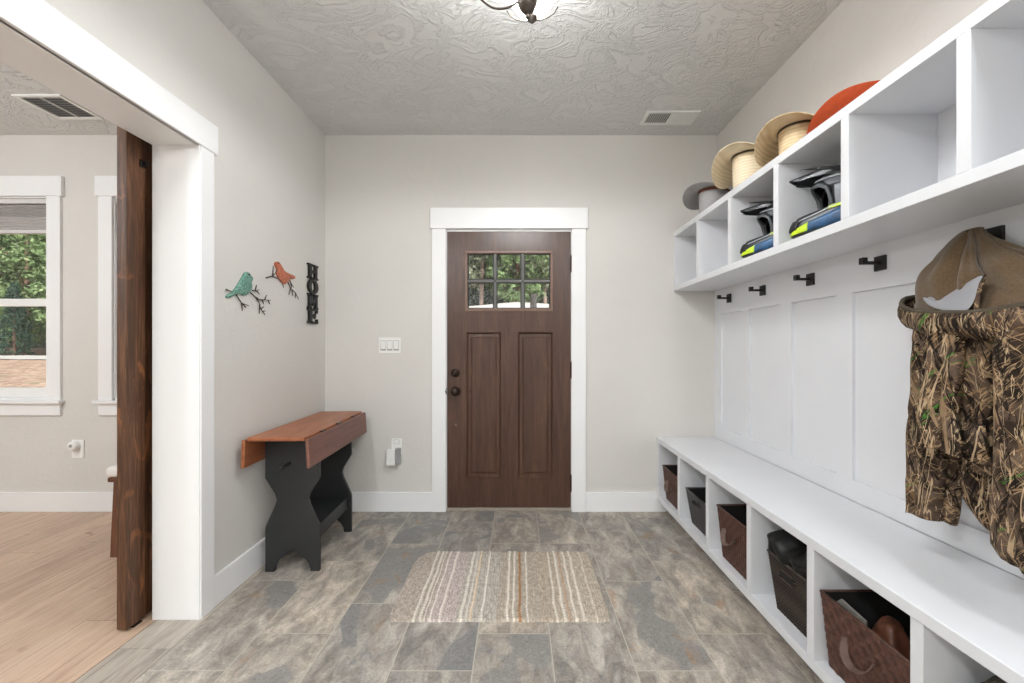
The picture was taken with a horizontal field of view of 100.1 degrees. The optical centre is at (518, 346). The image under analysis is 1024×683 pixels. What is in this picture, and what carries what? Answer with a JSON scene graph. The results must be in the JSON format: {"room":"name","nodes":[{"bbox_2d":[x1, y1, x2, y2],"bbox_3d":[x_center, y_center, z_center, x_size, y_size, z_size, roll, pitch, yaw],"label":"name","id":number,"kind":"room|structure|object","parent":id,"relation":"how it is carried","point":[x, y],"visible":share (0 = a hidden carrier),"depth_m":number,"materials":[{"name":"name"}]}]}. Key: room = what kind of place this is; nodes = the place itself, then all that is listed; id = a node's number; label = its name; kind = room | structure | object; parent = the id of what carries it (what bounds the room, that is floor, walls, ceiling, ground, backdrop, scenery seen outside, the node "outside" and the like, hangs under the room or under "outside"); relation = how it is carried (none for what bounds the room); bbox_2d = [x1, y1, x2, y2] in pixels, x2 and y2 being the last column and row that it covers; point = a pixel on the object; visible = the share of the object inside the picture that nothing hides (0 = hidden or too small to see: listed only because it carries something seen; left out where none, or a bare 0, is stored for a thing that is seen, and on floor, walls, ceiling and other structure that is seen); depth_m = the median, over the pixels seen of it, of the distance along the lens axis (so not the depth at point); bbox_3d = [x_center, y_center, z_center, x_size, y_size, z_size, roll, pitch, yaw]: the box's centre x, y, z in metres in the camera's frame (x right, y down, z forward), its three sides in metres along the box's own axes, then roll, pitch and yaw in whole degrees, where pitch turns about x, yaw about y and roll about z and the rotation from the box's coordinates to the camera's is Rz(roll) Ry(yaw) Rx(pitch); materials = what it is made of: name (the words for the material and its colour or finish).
{"room":"mudroom","nodes":[
{"label":"mudroom","id":0,"kind":"room"},
{"bbox_2d":[0,512,155,682],"bbox_3d":[-3.894,1.222,-0.035,4.612,0.050,6.330,0,0,0],"label":"floor","id":1,"kind":"structure","parent":0,"point":[58,573],"depth_m":2.06,"materials":[{"name":"brown wood"}]},
{"bbox_2d":[106,465,116,556],"bbox_3d":[-2.072,0.940,2.697,0.545,0.515,0.545,0,0,0],"label":"wooden stool","id":2,"kind":"object","parent":1,"relation":"on","point":[111,472],"visible":0.17,"depth_m":2.44,"materials":[{"name":"brown wood"}]},
{"bbox_2d":[106,465,116,476],"bbox_3d":[-2.072,0.712,2.695,0.545,0.059,0.540,0,0,0],"label":"cushion","id":3,"kind":"object","parent":2,"relation":"on","point":[111,471],"depth_m":2.43,"materials":[{"name":"beige fabric"}]},
{"bbox_2d":[130,620,141,627],"bbox_3d":[-1.673,1.179,1.850,0.065,0.035,0.040,0,0,0],"label":"floor guide","id":4,"kind":"object","parent":1,"relation":"on","point":[140,621],"visible":0.18,"depth_m":1.84,"materials":[{"name":"black metal"}]},
{"bbox_2d":[44,0,324,574],"bbox_3d":[-1.501,-0.174,-0.035,0.178,2.743,6.330,0,0,0],"label":"wall","id":5,"kind":"structure","parent":0,"point":[269,164],"depth_m":2.21,"materials":[{"name":"paint"}]},
{"bbox_2d":[0,20,197,144],"bbox_3d":[-1.504,-0.894,1.010,0.207,0.017,1.780,0,0,0],"label":"trim","id":6,"kind":"structure","parent":5,"relation":"attached to","point":[17,51],"depth_m":1.47,"materials":[{"name":"white paint"}]},
{"bbox_2d":[0,0,217,154],"bbox_3d":[-1.400,-0.951,1.002,0.024,0.129,1.965,0,0,0],"label":"trim","id":7,"kind":"structure","parent":5,"relation":"attached to","point":[38,20],"depth_m":1.43,"materials":[{"name":"white paint"}]},
{"bbox_2d":[117,126,151,629],"bbox_3d":[-1.657,0.111,2.290,0.074,2.148,0.990,0,0,0],"label":"door","id":8,"kind":"structure","parent":5,"relation":"in","point":[134,154],"depth_m":1.82,"materials":[{"name":"brown wood"}]},
{"bbox_2d":[74,564,264,682],"bbox_3d":[-1.482,1.212,-0.035,0.209,0.031,6.328,0,0,0],"label":"trim","id":9,"kind":"structure","parent":5,"relation":"attached to","point":[136,656],"depth_m":1.69,"materials":[{"name":"beige wood"}]},
{"bbox_2d":[152,145,199,619],"bbox_3d":[-1.504,0.155,1.010,0.207,2.083,1.780,0,0,0],"label":"trim","id":10,"kind":"structure","parent":5,"relation":"attached to","point":[175,168],"depth_m":1.88,"materials":[{"name":"white paint"}]},
{"bbox_2d":[200,146,213,618],"bbox_3d":[-1.403,0.155,1.927,0.018,2.083,0.081,0,0,0],"label":"trim","id":11,"kind":"structure","parent":5,"relation":"attached to","point":[206,156],"depth_m":1.92,"materials":[{"name":"white paint"}]},
{"bbox_2d":[214,537,264,606],"bbox_3d":[-1.405,1.127,-0.043,0.015,0.140,6.315,0,0,0],"label":"baseboard","id":12,"kind":"structure","parent":5,"relation":"attached to","point":[239,570],"depth_m":2.14,"materials":[{"name":"white paint"}]},
{"bbox_2d":[225,272,270,314],"bbox_3d":[-1.403,-0.283,2.245,0.017,0.212,0.371,0,0,0],"label":"bird","id":13,"kind":"object","parent":5,"relation":"attached to","point":[244,285],"visible":1,"depth_m":2.19},
{"bbox_2d":[266,262,298,298],"bbox_3d":[-1.403,-0.401,2.563,0.017,0.196,0.356,0,0,0],"label":"bird","id":14,"kind":"object","parent":5,"relation":"attached to","point":[282,275],"visible":1,"depth_m":2.54},
{"bbox_2d":[307,263,318,323],"bbox_3d":[-1.403,-0.361,2.926,0.015,0.402,0.140,0,0,0],"label":"letter sign","id":15,"kind":"object","parent":5,"relation":"attached to","point":[312,299],"visible":1,"depth_m":2.91,"materials":[{"name":"black metal"}]},
{"bbox_2d":[0,135,716,510],"bbox_3d":[-2.376,-0.124,3.210,7.949,3.043,0.160,0,0,0],"label":"wall","id":16,"kind":"structure","parent":0,"point":[650,344],"depth_m":3.13,"materials":[{"name":"paint"}]},
{"bbox_2d":[0,176,64,414],"bbox_3d":[-3.914,-0.371,3.178,1.212,1.737,0.185,0,0,0],"label":"window","id":17,"kind":"structure","parent":16,"relation":"in","point":[47,400],"depth_m":3.11,"materials":[{"name":"white paint"}]},
{"bbox_2d":[0,199,45,233],"bbox_3d":[-3.914,-0.959,3.158,0.952,0.252,0.045,0,0,0],"label":"window blind","id":18,"kind":"object","parent":17,"relation":"attached to","point":[17,216],"visible":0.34,"depth_m":3.15,"materials":[{"name":"beige fabric"}]},
{"bbox_2d":[72,440,83,457],"bbox_3d":[-3.210,0.745,3.125,0.090,0.135,0.008,0,0,0],"label":"power outlet","id":19,"kind":"object","parent":16,"relation":"attached to","point":[79,453],"visible":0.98,"depth_m":3.12,"materials":[{"name":"white plastic"}]},
{"bbox_2d":[67,441,79,450],"bbox_3d":[-3.225,0.719,3.104,0.072,0.072,0.040,0,0,0],"label":"plug","id":20,"kind":"object","parent":19,"relation":"attached to","point":[74,445],"visible":1,"depth_m":3.09,"materials":[{"name":"white plastic"}]},
{"bbox_2d":[92,176,116,414],"bbox_3d":[-2.511,-0.371,3.178,1.122,1.737,0.185,0,0,0],"label":"window","id":21,"kind":"structure","parent":16,"relation":"in","point":[105,187],"depth_m":3.11,"materials":[{"name":"white paint"}]},
{"bbox_2d":[0,492,665,511],"bbox_3d":[-2.562,1.127,3.123,7.275,0.140,0.015,0,0,0],"label":"baseboard","id":22,"kind":"structure","parent":16,"relation":"attached to","point":[9,501],"depth_m":3.12,"materials":[{"name":"white paint"}]},
{"bbox_2d":[379,338,400,352],"bbox_3d":[-0.938,-0.011,3.124,0.160,0.116,0.010,0,0,0],"label":"light switch","id":23,"kind":"object","parent":16,"relation":"attached to","point":[386,345],"visible":1,"depth_m":3.12,"materials":[{"name":"white plastic"}]},
{"bbox_2d":[386,448,400,465],"bbox_3d":[-0.902,0.792,3.099,0.095,0.120,0.048,0,0,0],"label":"plug","id":24,"kind":"object","parent":16,"relation":"attached to","point":[393,456],"visible":1,"depth_m":3.08,"materials":[{"name":"white plastic"}]},
{"bbox_2d":[392,439,401,453],"bbox_3d":[-0.888,0.725,3.125,0.074,0.115,0.008,0,0,0],"label":"power outlet","id":25,"kind":"object","parent":16,"relation":"attached to","point":[396,443],"visible":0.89,"depth_m":3.12,"materials":[{"name":"white plastic"}]},
{"bbox_2d":[432,229,445,511],"bbox_3d":[-0.578,0.170,3.120,0.101,2.055,0.020,0,0,0],"label":"trim","id":26,"kind":"structure","parent":16,"relation":"attached to","point":[438,235],"depth_m":3.11,"materials":[{"name":"white paint"}]},
{"bbox_2d":[445,232,571,506],"bbox_3d":[-0.070,0.164,3.120,0.926,2.014,0.120,0,0,0],"label":"door","id":27,"kind":"structure","parent":16,"relation":"in","point":[508,391],"depth_m":3.14,"materials":[{"name":"brown wood"}]},
{"bbox_2d":[430,208,587,228],"bbox_3d":[-0.069,-0.933,3.115,1.143,0.150,0.030,0,0,0],"label":"trim","id":28,"kind":"structure","parent":16,"relation":"attached to","point":[440,218],"depth_m":3.10,"materials":[{"name":"white paint"}]},
{"bbox_2d":[446,229,571,510],"bbox_3d":[-0.070,0.166,3.205,0.950,2.062,0.150,0,0,0],"label":"trim","id":29,"kind":"structure","parent":16,"relation":"attached to","point":[447,230],"depth_m":3.13,"materials":[{"name":"white paint"}]},
{"bbox_2d":[447,507,570,510],"bbox_3d":[-0.070,1.186,3.208,0.910,0.022,0.164,0,0,0],"label":"threshold","id":30,"kind":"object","parent":16,"relation":"attached to","point":[448,508],"depth_m":3.13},
{"bbox_2d":[572,229,585,511],"bbox_3d":[0.438,0.170,3.120,0.102,2.055,0.020,0,0,0],"label":"trim","id":31,"kind":"structure","parent":16,"relation":"attached to","point":[578,235],"depth_m":3.11,"materials":[{"name":"white paint"}]},
{"bbox_2d":[0,0,842,134],"bbox_3d":[-2.376,-1.621,-0.030,7.949,0.150,6.640,0,0,0],"label":"ceiling","id":32,"kind":"structure","parent":0,"point":[353,67],"depth_m":2.31,"materials":[{"name":"white paint"}]},
{"bbox_2d":[11,94,103,119],"bbox_3d":[-2.950,-1.541,2.760,0.300,0.010,0.280,0,0,0],"label":"ceiling vent","id":33,"kind":"object","parent":32,"relation":"in","point":[58,106],"visible":0.97,"depth_m":2.75,"materials":[{"name":"white plastic"}]},
{"bbox_2d":[480,0,557,23],"bbox_3d":[0.053,-1.327,1.423,0.527,0.436,0.567,0,0,-42],"label":"ceiling light","id":34,"kind":"object","parent":32,"relation":"attached to","point":[527,7],"visible":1,"depth_m":1.45,"materials":[{"name":"brown metal"}]},
{"bbox_2d":[639,110,700,124],"bbox_3d":[1.016,-1.541,2.888,0.355,0.010,0.175,0,0,0],"label":"ceiling vent","id":35,"kind":"object","parent":32,"relation":"in","point":[651,117],"visible":1,"depth_m":2.88,"materials":[{"name":"white plastic"}]},
{"bbox_2d":[133,511,823,682],"bbox_3d":[-0.032,1.222,-0.035,2.961,0.050,6.330,0,0,0],"label":"floor","id":36,"kind":"structure","parent":0,"point":[675,615],"depth_m":1.84,"materials":[{"name":"tile"}]},
{"bbox_2d":[241,411,366,571],"bbox_3d":[-1.222,0.823,2.572,0.339,0.748,0.895,0,0,-2],"label":"table","id":37,"kind":"object","parent":36,"relation":"on","point":[306,458],"visible":1,"depth_m":2.29,"materials":[{"name":"black paint"}]},
{"bbox_2d":[311,499,342,521],"bbox_3d":[-1.211,0.992,2.538,0.217,0.018,0.463,0,0,-2],"label":"shelf","id":38,"kind":"object","parent":37,"relation":"attached to","point":[326,510],"depth_m":2.62,"materials":[{"name":"black paint"}]},
{"bbox_2d":[390,551,610,622],"bbox_3d":[-0.085,1.187,2.179,0.986,0.018,0.637,0,0,0],"label":"rug","id":39,"kind":"object","parent":36,"relation":"on","point":[445,586],"visible":1,"depth_m":2.10,"materials":[{"name":"fabric"}]},
{"bbox_2d":[657,437,1023,682],"bbox_3d":[1.218,0.927,1.500,0.421,0.540,3.260,0,0,0],"label":"storage bench","id":40,"kind":"object","parent":36,"relation":"on","point":[966,612],"visible":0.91,"depth_m":1.47,"materials":[{"name":"white paint"}]},
{"bbox_2d":[662,465,677,509],"bbox_3d":[1.179,0.958,2.915,0.370,0.234,0.309,0,0,0],"label":"basket","id":41,"kind":"object","parent":40,"relation":"on","point":[670,472],"visible":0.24,"depth_m":2.94,"materials":[{"name":"brown wicker"}]},
{"bbox_2d":[685,487,705,535],"bbox_3d":[1.198,0.971,2.507,0.334,0.208,0.304,0,0,0],"label":"basket","id":42,"kind":"object","parent":40,"relation":"on","point":[696,496],"visible":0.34,"depth_m":2.54,"materials":[{"name":"grey fabric"}]},
{"bbox_2d":[716,504,746,579],"bbox_3d":[1.179,0.945,2.087,0.370,0.260,0.284,0,0,0],"label":"basket","id":43,"kind":"object","parent":40,"relation":"on","point":[732,518],"visible":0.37,"depth_m":2.10,"materials":[{"name":"brown wicker"}]},
{"bbox_2d":[767,549,806,637],"bbox_3d":[1.200,0.959,1.663,0.329,0.232,0.264,0,0,0],"label":"basket","id":44,"kind":"object","parent":40,"relation":"on","point":[790,588],"visible":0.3,"depth_m":1.66,"materials":[{"name":"black wicker"}]},
{"bbox_2d":[767,529,806,579],"bbox_3d":[1.206,0.781,1.661,0.361,0.152,0.328,0,0,0],"label":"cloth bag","id":45,"kind":"object","parent":44,"relation":"in","point":[789,550],"visible":0.19,"depth_m":1.68,"materials":[{"name":"black fabric"}]},
{"bbox_2d":[820,589,909,682],"bbox_3d":[1.185,0.951,1.294,0.383,0.248,0.349,0,0,0],"label":"basket","id":46,"kind":"object","parent":40,"relation":"on","point":[856,653],"visible":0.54,"depth_m":1.35,"materials":[{"name":"brown wicker"}]},
{"bbox_2d":[837,599,866,625],"bbox_3d":[1.055,0.940,1.360,0.006,0.235,0.120,0,0,0],"label":"notebook","id":47,"kind":"object","parent":46,"relation":"in","point":[841,602],"visible":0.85,"depth_m":1.35,"materials":[{"name":"white paper"}]},
{"bbox_2d":[872,615,909,659],"bbox_3d":[1.108,0.948,1.294,0.136,0.247,0.150,0,0,0],"label":"shoe","id":48,"kind":"object","parent":46,"relation":"in","point":[888,628],"visible":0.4,"depth_m":1.26,"materials":[{"name":"brown leather"}]},
{"bbox_2d":[981,675,1006,682],"bbox_3d":[1.125,0.918,0.984,0.171,0.313,0.151,0,0,0],"label":"bundle","id":49,"kind":"object","parent":40,"relation":"on","point":[994,679],"visible":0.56,"depth_m":1.00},
{"bbox_2d":[717,0,1023,579],"bbox_3d":[1.524,-0.124,-0.110,0.150,3.043,6.480,0,0,0],"label":"wall","id":50,"kind":"structure","parent":0,"point":[860,41],"depth_m":1.89,"materials":[{"name":"paint"}]},
{"bbox_2d":[717,294,730,302],"bbox_3d":[1.389,-0.330,2.905,0.082,0.058,0.052,0,0,0],"label":"coat hook","id":51,"kind":"object","parent":50,"relation":"attached to","point":[728,296],"visible":1,"depth_m":2.90,"materials":[{"name":"black metal"}]},
{"bbox_2d":[748,285,765,295],"bbox_3d":[1.389,-0.330,2.505,0.082,0.058,0.052,0,0,0],"label":"coat hook","id":52,"kind":"object","parent":50,"relation":"attached to","point":[762,289],"visible":1,"depth_m":2.50,"materials":[{"name":"black metal"}]},
{"bbox_2d":[793,273,814,285],"bbox_3d":[1.389,-0.330,2.095,0.082,0.058,0.052,0,0,0],"label":"coat hook","id":53,"kind":"object","parent":50,"relation":"attached to","point":[810,278],"visible":1,"depth_m":2.09,"materials":[{"name":"black metal"}]},
{"bbox_2d":[673,0,1023,290],"bbox_3d":[1.289,-0.621,1.500,0.318,0.425,3.260,0,0,0],"label":"cubby shelf","id":54,"kind":"object","parent":50,"relation":"attached to","point":[938,141],"visible":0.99,"depth_m":1.47,"materials":[{"name":"white paint"}]},
{"bbox_2d":[682,182,732,213],"bbox_3d":[1.238,-0.913,2.720,0.417,0.158,0.344,0,0,-36],"label":"cowboy hat","id":55,"kind":"object","parent":54,"relation":"on","point":[700,195],"visible":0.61,"depth_m":2.67,"materials":[{"name":"grey fabric"}]},
{"bbox_2d":[711,142,761,188],"bbox_3d":[1.238,-0.927,2.280,0.442,0.185,0.365,0,0,-36],"label":"cowboy hat","id":56,"kind":"object","parent":54,"relation":"on","point":[734,163],"visible":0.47,"depth_m":2.24,"materials":[{"name":"beige wicker"}]},
{"bbox_2d":[740,200,772,257],"bbox_3d":[1.296,-0.585,2.117,0.365,0.272,0.255,0,0,20],"label":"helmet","id":57,"kind":"object","parent":54,"relation":"on","point":[763,210],"visible":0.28,"depth_m":2.11,"materials":[{"name":"plastic"}]},
{"bbox_2d":[740,243,747,253],"bbox_3d":[1.141,-0.498,2.173,0.035,0.042,0.073,0,0,20],"label":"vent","id":58,"kind":"object","parent":57,"relation":"attached to","point":[744,249],"depth_m":2.15,"materials":[{"name":"plastic"}]},
{"bbox_2d":[754,112,813,166],"bbox_3d":[1.250,-0.898,1.900,0.417,0.128,0.344,0,0,-36],"label":"cowboy hat","id":59,"kind":"object","parent":54,"relation":"on","point":[780,133],"visible":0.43,"depth_m":1.87,"materials":[{"name":"beige wicker"}]},
{"bbox_2d":[789,164,840,238],"bbox_3d":[1.296,-0.585,1.717,0.365,0.272,0.255,0,0,25],"label":"helmet","id":60,"kind":"object","parent":54,"relation":"on","point":[824,183],"visible":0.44,"depth_m":1.70,"materials":[{"name":"plastic"}]},
{"bbox_2d":[789,220,799,233],"bbox_3d":[1.147,-0.498,1.787,0.035,0.042,0.073,0,0,25],"label":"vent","id":61,"kind":"object","parent":60,"relation":"attached to","point":[795,226],"depth_m":1.76,"materials":[{"name":"black plastic"}]},
{"bbox_2d":[807,80,879,133],"bbox_3d":[1.292,-0.880,1.580,0.294,0.088,0.470,0,0,-7],"label":"cowboy hat","id":62,"kind":"object","parent":54,"relation":"on","point":[844,97],"visible":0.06,"depth_m":1.56,"materials":[{"name":"orange fabric"}]},
{"bbox_2d":[714,203,1023,578],"bbox_3d":[1.440,0.124,1.486,0.019,1.065,3.287,0,0,0],"label":"wall panel","id":63,"kind":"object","parent":50,"relation":"attached to","point":[812,382],"depth_m":1.92,"materials":[{"name":"white paint"}]},
{"bbox_2d":[859,255,886,271],"bbox_3d":[1.389,-0.330,1.690,0.082,0.058,0.052,0,0,0],"label":"coat hook","id":64,"kind":"object","parent":50,"relation":"attached to","point":[880,262],"visible":1,"depth_m":1.68,"materials":[{"name":"black metal"}]},
{"bbox_2d":[897,227,1023,574],"bbox_3d":[1.268,0.096,1.153,0.307,0.901,0.700,0,0,0],"label":"jacket","id":65,"kind":"object","parent":50,"relation":"attached to","point":[965,313],"visible":1,"depth_m":1.17,"materials":[{"name":"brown fabric"}]},
{"bbox_2d":[914,227,1023,309],"bbox_3d":[1.299,-0.219,1.156,0.191,0.275,0.561,0,0,2],"label":"cap","id":66,"kind":"object","parent":65,"relation":"attached to","point":[977,269],"depth_m":1.20,"materials":[{"name":"brown fabric"}]},
{"bbox_2d":[965,225,1004,239],"bbox_3d":[1.389,-0.330,1.285,0.082,0.058,0.052,0,0,0],"label":"coat hook","id":67,"kind":"object","parent":50,"relation":"attached to","point":[998,231],"visible":0.41,"depth_m":1.27,"materials":[{"name":"black metal"}]},
{"label":"outside","id":68,"kind":"structure","parent":0,"visible":0},
{"bbox_2d":[0,347,45,386],"bbox_3d":[-20.000,-0.659,24.400,80.000,4.306,42.000,0,0,0],"label":"ground","id":69,"kind":"structure","parent":68,"point":[13,372],"depth_m":15.23,"materials":[{"name":"soil"}]},
{"bbox_2d":[0,235,37,344],"bbox_3d":[-32.871,-5.623,25.965,5.923,12.732,6.016,0,0,38],"label":"tree","id":70,"kind":"object","parent":69,"relation":"on","point":[5,270],"visible":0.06,"depth_m":26.07,"materials":[{"name":"green plant"}]},
{"bbox_2d":[0,281,40,354],"bbox_3d":[-27.451,-1.487,23.385,1.741,4.206,1.949,0,0,33],"label":"tree","id":71,"kind":"object","parent":69,"relation":"on","point":[13,290],"visible":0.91,"depth_m":23.30,"materials":[{"name":"green plant"}]},
{"bbox_2d":[0,234,43,335],"bbox_3d":[-31.012,-6.366,29.086,6.487,13.944,6.589,0,0,-34],"label":"tree","id":72,"kind":"object","parent":69,"relation":"on","point":[1,244],"visible":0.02,"depth_m":26.57,"materials":[{"name":"green plant"}]},
{"bbox_2d":[0,234,45,354],"bbox_3d":[-29.360,-5.347,25.546,5.730,12.125,5.641,0,0,11],"label":"tree","id":73,"kind":"object","parent":69,"relation":"on","point":[14,254],"visible":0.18,"depth_m":24.71,"materials":[{"name":"green plant"}]},
{"bbox_2d":[13,234,45,333],"bbox_3d":[-26.201,-5.233,25.926,5.528,11.883,5.615,0,0,-25],"label":"tree","id":74,"kind":"object","parent":69,"relation":"on","point":[38,250],"visible":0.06,"depth_m":24.15,"materials":[{"name":"green plant"}]},
{"bbox_2d":[0,302,548,358],"bbox_3d":[-15.000,-0.850,21.400,70.000,2.906,6.000,0,0,0],"label":"gravel road","id":75,"kind":"structure","parent":69,"relation":"on","point":[511,304],"depth_m":21.27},
{"bbox_2d":[0,235,548,347],"bbox_3d":[-17.994,-8.102,35.258,68.633,17.014,3.188,0,0,0],"label":"forest","id":76,"kind":"object","parent":69,"relation":"on","point":[491,297],"visible":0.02,"depth_m":34.17,"materials":[{"name":"green plant"}]},
{"bbox_2d":[469,255,490,305],"bbox_3d":[-3.961,-7.683,28.260,5.569,12.018,4.974,0,0,0],"label":"tree","id":77,"kind":"object","parent":69,"relation":"on","point":[472,299],"visible":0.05,"depth_m":28.23,"materials":[{"name":"green plant"}]},
{"bbox_2d":[469,255,516,304],"bbox_3d":[-2.241,-8.113,24.524,5.172,13.045,5.071,0,0,-37],"label":"tree","id":78,"kind":"object","parent":69,"relation":"on","point":[481,262],"visible":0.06,"depth_m":24.50,"materials":[{"name":"green plant"}]},
{"bbox_2d":[477,255,538,302],"bbox_3d":[-0.936,-8.831,28.074,5.578,14.350,5.689,0,0,19],"label":"tree","id":79,"kind":"object","parent":69,"relation":"on","point":[477,255],"visible":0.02,"depth_m":27.74,"materials":[{"name":"green plant"}]},
{"bbox_2d":[481,255,548,302],"bbox_3d":[-0.016,-7.354,24.330,5.359,11.519,5.443,0,0,-14],"label":"tree","id":80,"kind":"object","parent":69,"relation":"on","point":[530,289],"visible":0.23,"depth_m":23.69,"materials":[{"name":"green plant"}]},
{"bbox_2d":[483,257,548,303],"bbox_3d":[0.745,-8.244,29.939,5.389,13.019,6.033,0,0,38],"label":"tree","id":81,"kind":"object","parent":69,"relation":"on","point":[490,292],"visible":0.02,"depth_m":29.17,"materials":[{"name":"green plant"}]},
{"bbox_2d":[508,255,548,303],"bbox_3d":[1.585,-8.100,24.738,5.385,13.045,5.211,0,0,-15],"label":"tree","id":82,"kind":"object","parent":69,"relation":"on","point":[546,287],"visible":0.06,"depth_m":24.59,"materials":[{"name":"green plant"}]},
{"bbox_2d":[530,294,536,307],"bbox_3d":[0.600,-1.418,17.000,0.313,1.388,0.318,0,0,0],"label":"tree stump","id":83,"kind":"object","parent":69,"relation":"on","point":[533,303],"visible":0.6,"depth_m":16.90,"materials":[{"name":"grey plant"}]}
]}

